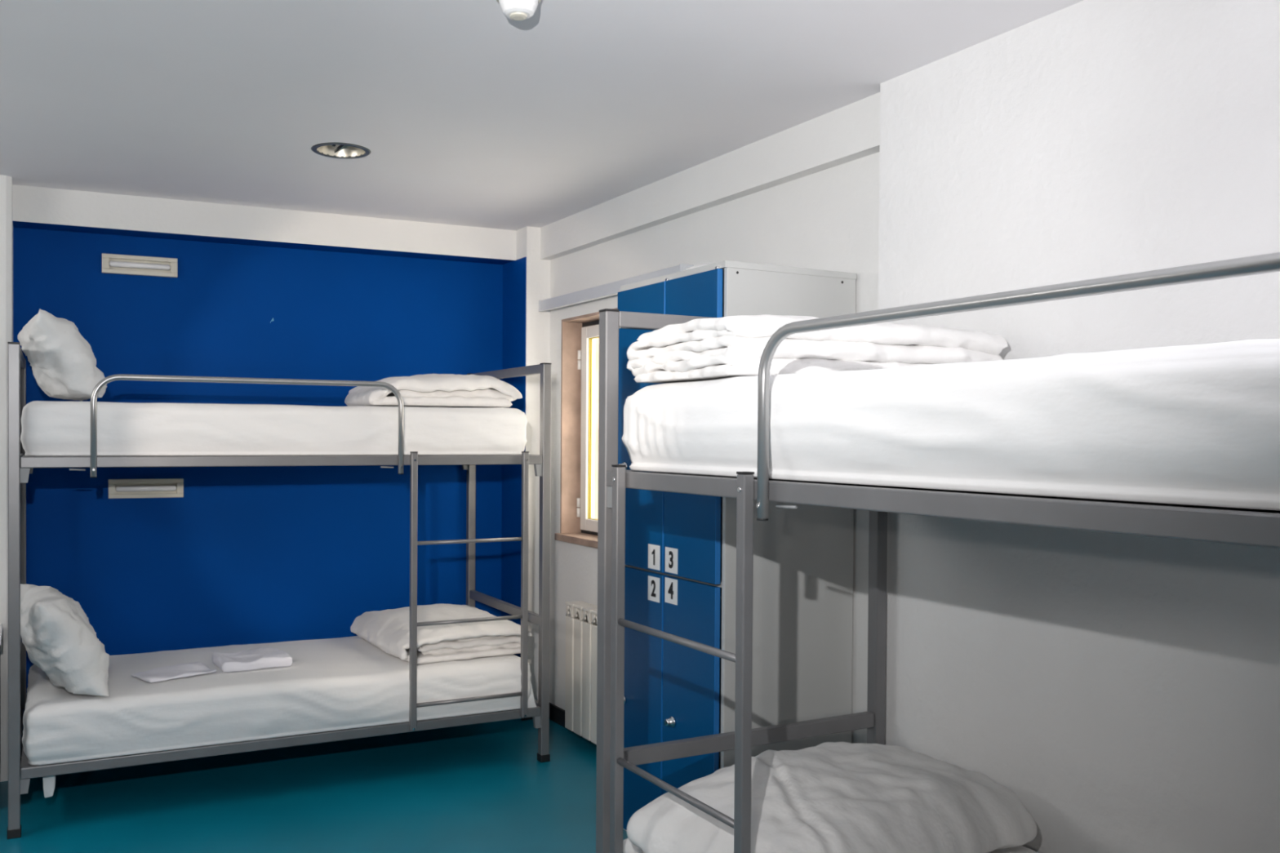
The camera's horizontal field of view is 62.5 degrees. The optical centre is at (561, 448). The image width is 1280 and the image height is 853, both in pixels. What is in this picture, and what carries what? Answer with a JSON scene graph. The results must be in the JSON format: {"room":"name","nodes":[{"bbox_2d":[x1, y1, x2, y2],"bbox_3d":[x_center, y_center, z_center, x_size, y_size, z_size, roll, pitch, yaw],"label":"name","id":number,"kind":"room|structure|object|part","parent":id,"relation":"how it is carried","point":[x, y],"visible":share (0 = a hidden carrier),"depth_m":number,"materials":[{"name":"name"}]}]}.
{"room":"dormitory","nodes":[
{"label":"dormitory","id":0,"kind":"room"},
{"bbox_2d":[13,226,502,696],"bbox_3d":[-1.979,0.114,4.553,4.000,2.357,0.294,0,1,-27],"label":"wall","id":1,"kind":"structure","parent":0,"point":[247,554],"depth_m":4.76,"materials":[{"name":"blue paint"}]},
{"bbox_2d":[0,174,13,782],"bbox_3d":[-2.962,0.117,3.891,1.647,2.357,0.382,0,1,-27],"label":"trim","id":2,"kind":"structure","parent":1,"relation":"attached to","point":[6,181],"depth_m":4.08,"materials":[{"name":"white paint"}]},
{"bbox_2d":[102,253,177,277],"bbox_3d":[-1.824,-0.792,4.543,0.304,0.082,0.026,0,1,-24],"label":"wall lamp","id":3,"kind":"object","parent":1,"relation":"attached to","point":[115,264],"visible":1,"depth_m":4.54,"materials":[{"name":"beige plastic"}]},
{"bbox_3d":[-1.829,-0.793,4.553,0.248,0.046,0.004,0,1,-24],"label":"plate","id":4,"kind":"part","parent":3,"relation":"part of","materials":[{"name":"beige plastic"}]},
{"bbox_2d":[108,478,183,498],"bbox_3d":[-1.806,0.172,4.566,0.304,0.082,0.026,0,1,-24],"label":"wall lamp","id":5,"kind":"object","parent":1,"relation":"attached to","point":[164,487],"visible":1,"depth_m":4.56,"materials":[{"name":"beige plastic"}]},
{"bbox_3d":[-1.811,0.172,4.575,0.248,0.046,0.004,0,1,-24],"label":"plate","id":6,"kind":"part","parent":5,"relation":"part of","materials":[{"name":"beige plastic"}]},
{"bbox_2d":[12,184,516,264],"bbox_3d":[-1.252,-0.990,4.739,2.196,0.145,0.169,0,1,-24],"label":"beam","id":7,"kind":"structure","parent":1,"relation":"attached to","point":[33,207],"depth_m":4.61,"materials":[{"name":"white paint"}]},
{"bbox_2d":[501,257,526,657],"bbox_3d":[-0.257,0.189,5.173,0.006,2.212,0.351,0,1,-27],"label":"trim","id":8,"kind":"structure","parent":1,"relation":"attached to","point":[514,273],"depth_m":5.13,"materials":[{"name":"blue paint"}]},
{"bbox_2d":[0,718,627,852],"bbox_3d":[-0.264,1.393,1.403,4.400,0.100,7.500,0,1,-27],"label":"floor","id":9,"kind":"structure","parent":0,"point":[481,788],"depth_m":3.91,"materials":[{"name":"teal plastic"}]},
{"bbox_2d":[0,623,3,760],"bbox_3d":[-2.288,0.990,3.811,0.455,0.620,0.360,0,1,-27],"label":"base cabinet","id":10,"kind":"object","parent":9,"relation":"on","point":[1,624],"visible":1,"depth_m":3.99,"materials":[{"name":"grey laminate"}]},
{"bbox_2d":[7,342,551,839],"bbox_3d":[-1.138,0.469,4.330,2.006,1.663,0.926,0,1,-26],"label":"bunk bed","id":11,"kind":"object","parent":9,"relation":"on","point":[20,465],"visible":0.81,"depth_m":4.06,"materials":[{"name":"grey paint"}]},
{"bbox_3d":[-1.839,0.471,3.526,0.036,1.646,0.036,0,1,-26],"label":"post","id":12,"kind":"part","parent":11,"relation":"part of","materials":[{"name":"grey metal"}]},
{"bbox_3d":[-2.030,1.088,3.921,0.024,0.038,0.821,0,1,-26],"label":"rail","id":13,"kind":"part","parent":11,"relation":"part of","materials":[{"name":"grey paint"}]},
{"bbox_3d":[-2.214,0.459,4.300,0.036,1.646,0.036,0,1,-26],"label":"post","id":14,"kind":"part","parent":11,"relation":"part of","materials":[{"name":"grey metal"}]},
{"bbox_3d":[-1.114,-0.081,3.835,1.110,0.354,0.021,0,1,-26],"label":"guard rail","id":15,"kind":"part","parent":11,"relation":"part of","materials":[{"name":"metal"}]},
{"bbox_3d":[-1.140,0.025,4.335,1.926,0.002,0.838,0,1,-26],"label":"panel","id":16,"kind":"part","parent":11,"relation":"part of","materials":[{"name":"grey paint"}]},
{"bbox_2d":[20,400,527,456],"bbox_3d":[-1.159,-0.078,4.324,1.892,0.197,0.850,0,1,-26],"label":"mattress","id":17,"kind":"object","parent":11,"relation":"on","point":[49,428],"visible":0.97,"depth_m":3.89,"materials":[{"name":"white fabric"}]},
{"bbox_2d":[17,308,106,401],"bbox_3d":[-1.835,-0.334,3.852,0.278,0.302,0.560,0,1,-31],"label":"pillow","id":18,"kind":"object","parent":17,"relation":"on","point":[63,363],"visible":0.98,"depth_m":3.65,"materials":[{"name":"white fabric"}]},
{"bbox_2d":[344,373,522,408],"bbox_3d":[-0.567,-0.253,4.535,0.653,0.151,0.581,0,1,-23],"label":"duvet","id":19,"kind":"object","parent":17,"relation":"on","point":[426,390],"visible":0.86,"depth_m":4.30,"materials":[{"name":"white fabric"}]},
{"bbox_3d":[-1.147,1.073,4.349,1.926,0.002,0.838,0,1,-26],"label":"panel","id":20,"kind":"part","parent":11,"relation":"part of","materials":[{"name":"grey paint"}]},
{"bbox_2d":[22,635,536,798],"bbox_3d":[-1.139,1.028,4.322,1.913,0.332,0.869,0,1,-26],"label":"mattress","id":21,"kind":"object","parent":11,"relation":"on","point":[348,682],"visible":0.86,"depth_m":3.93,"materials":[{"name":"white fabric"}]},
{"bbox_2d":[20,583,110,697],"bbox_3d":[-1.817,0.683,3.824,0.300,0.353,0.585,0,1,-32],"label":"pillow","id":22,"kind":"object","parent":21,"relation":"on","point":[58,637],"visible":0.98,"depth_m":3.63,"materials":[{"name":"white fabric"}]},
{"bbox_2d":[131,662,216,683],"bbox_3d":[-1.487,0.853,4.029,0.179,0.024,0.279,1,1,43],"label":"linens","id":23,"kind":"object","parent":21,"relation":"on","point":[180,670],"visible":1,"depth_m":4.01,"materials":[{"name":"white fabric"}]},
{"bbox_2d":[212,647,292,672],"bbox_3d":[-1.242,0.843,4.208,0.273,0.045,0.229,0,1,-30],"label":"linens","id":24,"kind":"object","parent":21,"relation":"on","point":[267,657],"visible":1,"depth_m":4.15,"materials":[{"name":"white fabric"}]},
{"bbox_2d":[350,604,532,664],"bbox_3d":[-0.542,0.786,4.609,0.591,0.148,0.721,0,1,-29],"label":"duvet","id":25,"kind":"object","parent":21,"relation":"on","point":[388,630],"visible":0.86,"depth_m":4.39,"materials":[{"name":"white fabric"}]},
{"bbox_3d":[-0.958,1.094,3.960,1.926,0.038,0.026,0,1,-26],"label":"rail","id":26,"kind":"part","parent":11,"relation":"part of","materials":[{"name":"grey paint"}]},
{"bbox_3d":[-0.952,0.045,3.946,1.926,0.038,0.026,0,1,-26],"label":"rail","id":27,"kind":"part","parent":11,"relation":"part of","materials":[{"name":"grey metal"}]},
{"bbox_3d":[-0.447,0.459,5.156,0.036,1.646,0.036,0,1,-26],"label":"post","id":28,"kind":"part","parent":11,"relation":"part of","materials":[{"name":"grey metal"}]},
{"bbox_3d":[-0.072,0.471,4.383,0.036,1.646,0.036,0,1,-26],"label":"post","id":29,"kind":"part","parent":11,"relation":"part of","materials":[{"name":"grey metal"}]},
{"bbox_2d":[617,260,856,831],"bbox_3d":[0.519,0.394,3.324,0.522,1.857,0.587,0,1,-27],"label":"locker","id":30,"kind":"object","parent":9,"relation":"on","point":[680,575],"visible":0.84,"depth_m":3.11,"materials":[{"name":"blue metal"}]},
{"bbox_3d":[0.195,0.060,3.414,0.027,0.032,0.032,0,1,-27],"label":"lock knob","id":31,"kind":"part","parent":30,"relation":"part of","materials":[{"name":"silver metal"}]},
{"bbox_3d":[0.254,-0.068,3.348,0.018,0.894,0.288,0,1,-27],"label":"door","id":32,"kind":"part","parent":30,"relation":"part of","materials":[{"name":"blue metal"}]},
{"bbox_3d":[0.249,0.815,3.359,0.018,0.856,0.288,0,1,-27],"label":"door","id":33,"kind":"part","parent":30,"relation":"part of","materials":[{"name":"blue metal"}]},
{"bbox_3d":[0.324,0.824,3.162,0.027,0.032,0.032,0,1,-27],"label":"lock knob","id":34,"kind":"part","parent":30,"relation":"part of","materials":[{"name":"silver metal"}]},
{"bbox_3d":[0.378,0.819,3.104,0.018,0.856,0.272,0,1,-27],"label":"door","id":35,"kind":"part","parent":30,"relation":"part of","materials":[{"name":"blue metal"}]},
{"bbox_3d":[0.384,-0.064,3.093,0.018,0.894,0.272,0,1,-27],"label":"door","id":36,"kind":"part","parent":30,"relation":"part of","materials":[{"name":"blue metal"}]},
{"bbox_2d":[682,262,713,271],"bbox_3d":[0.433,-0.553,3.247,0.107,0.039,0.220,0,1,-27],"label":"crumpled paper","id":37,"kind":"object","parent":30,"relation":"on","point":[704,263],"visible":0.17,"depth_m":3.21,"materials":[{"name":"white paper"}]},
{"bbox_2d":[595,252,1279,852],"bbox_3d":[0.926,0.513,1.833,0.926,1.663,2.006,0,1,-27],"label":"bunk bed","id":38,"kind":"object","parent":9,"relation":"on","point":[1222,525],"visible":0.77,"depth_m":1.98,"materials":[{"name":"grey paint"}]},
{"bbox_3d":[0.108,0.496,2.518,0.036,1.646,0.036,0,1,-27],"label":"post","id":39,"kind":"part","parent":38,"relation":"part of","materials":[{"name":"grey metal"}]},
{"bbox_2d":[622,838,1037,852],"bbox_3d":[0.927,1.016,1.852,0.875,0.191,1.910,0,1,-27],"label":"mattress","id":40,"kind":"object","parent":38,"relation":"on","point":[628,846],"visible":0.02,"depth_m":2.42,"materials":[{"name":"white fabric"}]},
{"bbox_2d":[626,742,1036,852],"bbox_3d":[0.618,0.806,2.397,0.880,0.202,0.582,0,1,-36],"label":"pillow","id":41,"kind":"object","parent":40,"relation":"on","point":[827,797],"visible":0.97,"depth_m":2.26,"materials":[{"name":"white fabric"}]},
{"bbox_3d":[0.873,0.495,2.909,0.036,1.646,0.036,0,1,-27],"label":"post","id":42,"kind":"part","parent":38,"relation":"part of","materials":[{"name":"grey metal"}]},
{"bbox_3d":[0.554,0.084,1.637,0.026,0.038,1.926,0,1,-27],"label":"rail","id":43,"kind":"part","parent":38,"relation":"part of","materials":[{"name":"grey metal"}]},
{"bbox_2d":[622,338,1279,511],"bbox_3d":[0.936,-0.040,1.835,0.885,0.208,1.916,0,1,-27],"label":"mattress","id":44,"kind":"object","parent":38,"relation":"on","point":[1192,424],"visible":1,"depth_m":1.49,"materials":[{"name":"white fabric"}]},
{"bbox_2d":[626,314,1008,383],"bbox_3d":[0.610,-0.229,2.495,0.833,0.150,0.445,0,1,-27],"label":"duvet","id":45,"kind":"object","parent":44,"relation":"on","point":[700,349],"visible":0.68,"depth_m":2.28,"materials":[{"name":"white fabric"}]},
{"bbox_3d":[0.940,0.069,1.833,0.838,0.002,1.926,0,1,-27],"label":"panel","id":46,"kind":"part","parent":38,"relation":"part of","materials":[{"name":"grey paint"}]},
{"bbox_3d":[0.619,-0.041,1.449,0.021,0.354,1.110,0,1,-27],"label":"guard rail","id":47,"kind":"part","parent":38,"relation":"part of","materials":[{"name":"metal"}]},
{"bbox_2d":[0,0,1083,230],"bbox_3d":[-0.249,-1.114,1.371,4.400,0.200,7.500,0,1,-27],"label":"ceiling","id":48,"kind":"structure","parent":0,"point":[467,113],"depth_m":3.01,"materials":[{"name":"paint"}]},
{"bbox_2d":[311,142,370,158],"bbox_3d":[-0.774,-1.088,3.682,0.206,0.089,0.206,0,1,-27],"label":"recessed light","id":49,"kind":"object","parent":48,"relation":"in","point":[331,149],"visible":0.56,"depth_m":3.74,"materials":[{"name":"grey metal"}]},
{"bbox_3d":[-0.774,-1.089,3.682,0.170,0.086,0.170,0,1,-27],"label":"lamp shade","id":50,"kind":"part","parent":49,"relation":"part of","materials":[{"name":"beige"}]},
{"bbox_2d":[496,0,541,20],"bbox_3d":[-0.098,-0.998,2.364,0.104,0.056,0.104,0,1,-27],"label":"smoke detector","id":51,"kind":"object","parent":48,"relation":"attached to","point":[516,10],"visible":1,"depth_m":2.34,"materials":[{"name":"beige plastic"}]},
{"bbox_2d":[509,12,527,20],"bbox_3d":[-0.098,-0.973,2.364,0.040,0.007,0.040,0,1,-27],"label":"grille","id":52,"kind":"object","parent":51,"relation":"attached to","point":[513,15],"depth_m":2.36,"materials":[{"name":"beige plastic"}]},
{"bbox_2d":[549,151,879,743],"bbox_3d":[0.521,0.133,4.194,0.250,2.357,2.800,0,1,-27],"label":"wall","id":53,"kind":"structure","parent":0,"point":[828,219],"depth_m":3.66,"materials":[{"name":"white paint"}]},
{"bbox_2d":[520,717,533,720],"bbox_3d":[-0.135,1.260,5.041,0.128,0.075,0.014,0,1,-27],"label":"baseboard","id":54,"kind":"structure","parent":53,"relation":"attached to","point":[526,718],"depth_m":5.02,"materials":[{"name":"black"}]},
{"bbox_2d":[515,226,550,701],"bbox_3d":[-0.194,0.116,5.255,0.182,2.357,0.460,0,1,-27],"label":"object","id":55,"kind":"structure","parent":53,"relation":"attached to","point":[527,238],"depth_m":5.03,"materials":[{"name":"white paint"}]},
{"bbox_2d":[549,702,596,745],"bbox_3d":[0.434,1.275,4.078,0.012,0.075,2.240,0,1,-27],"label":"baseboard","id":56,"kind":"structure","parent":53,"relation":"attached to","point":[557,714],"depth_m":4.96,"materials":[{"name":"black"}]},
{"bbox_2d":[564,600,597,744],"bbox_3d":[0.296,0.969,4.239,0.111,0.562,1.040,0,1,-27],"label":"radiator","id":57,"kind":"object","parent":53,"relation":"attached to","point":[581,628],"visible":0.23,"depth_m":4.54,"materials":[{"name":"white metal"}]},
{"bbox_2d":[554,307,617,548],"bbox_3d":[0.340,-0.081,4.472,0.222,1.041,1.205,0,1,-27],"label":"window","id":58,"kind":"structure","parent":53,"relation":"in","point":[580,359],"depth_m":4.95,"materials":[{"name":"beige wood"}]},
{"bbox_3d":[0.337,0.423,4.478,0.222,0.032,1.205,0,1,-27],"label":"sill","id":59,"kind":"part","parent":58,"relation":"part of","materials":[{"name":"brown wood"}]},
{"bbox_3d":[0.237,-0.092,4.740,0.050,0.958,0.556,0,1,-27],"label":"sash","id":60,"kind":"part","parent":58,"relation":"part of","materials":[{"name":"white"}]},
{"bbox_3d":[0.375,-0.091,4.492,0.048,0.996,1.146,0,1,-27],"label":"frame","id":61,"kind":"part","parent":58,"relation":"part of","materials":[{"name":"white"}]},
{"bbox_3d":[0.235,-0.092,4.738,0.004,0.842,0.440,0,1,-27],"label":"glass pane","id":62,"kind":"part","parent":58,"relation":"part of","materials":[{"name":"white"}]},
{"bbox_2d":[538,263,693,311],"bbox_3d":[0.192,-0.675,4.497,0.062,0.055,1.225,0,1,-27],"label":"rail","id":63,"kind":"object","parent":53,"relation":"attached to","point":[610,289],"visible":0.7,"depth_m":4.51,"materials":[{"name":"grey metal"}]},
{"bbox_2d":[540,92,879,260],"bbox_3d":[0.457,-0.967,4.009,0.072,0.152,2.360,0,1,-27],"label":"beam","id":64,"kind":"structure","parent":53,"relation":"attached to","point":[850,132],"depth_m":3.67,"materials":[{"name":"white paint"}]},
{"bbox_2d":[878,0,1279,852],"bbox_3d":[2.075,0.183,1.024,0.354,2.357,4.540,0,1,-27],"label":"wall","id":65,"kind":"structure","parent":0,"point":[1125,689],"depth_m":2.35,"materials":[{"name":"white paint"}]}
]}

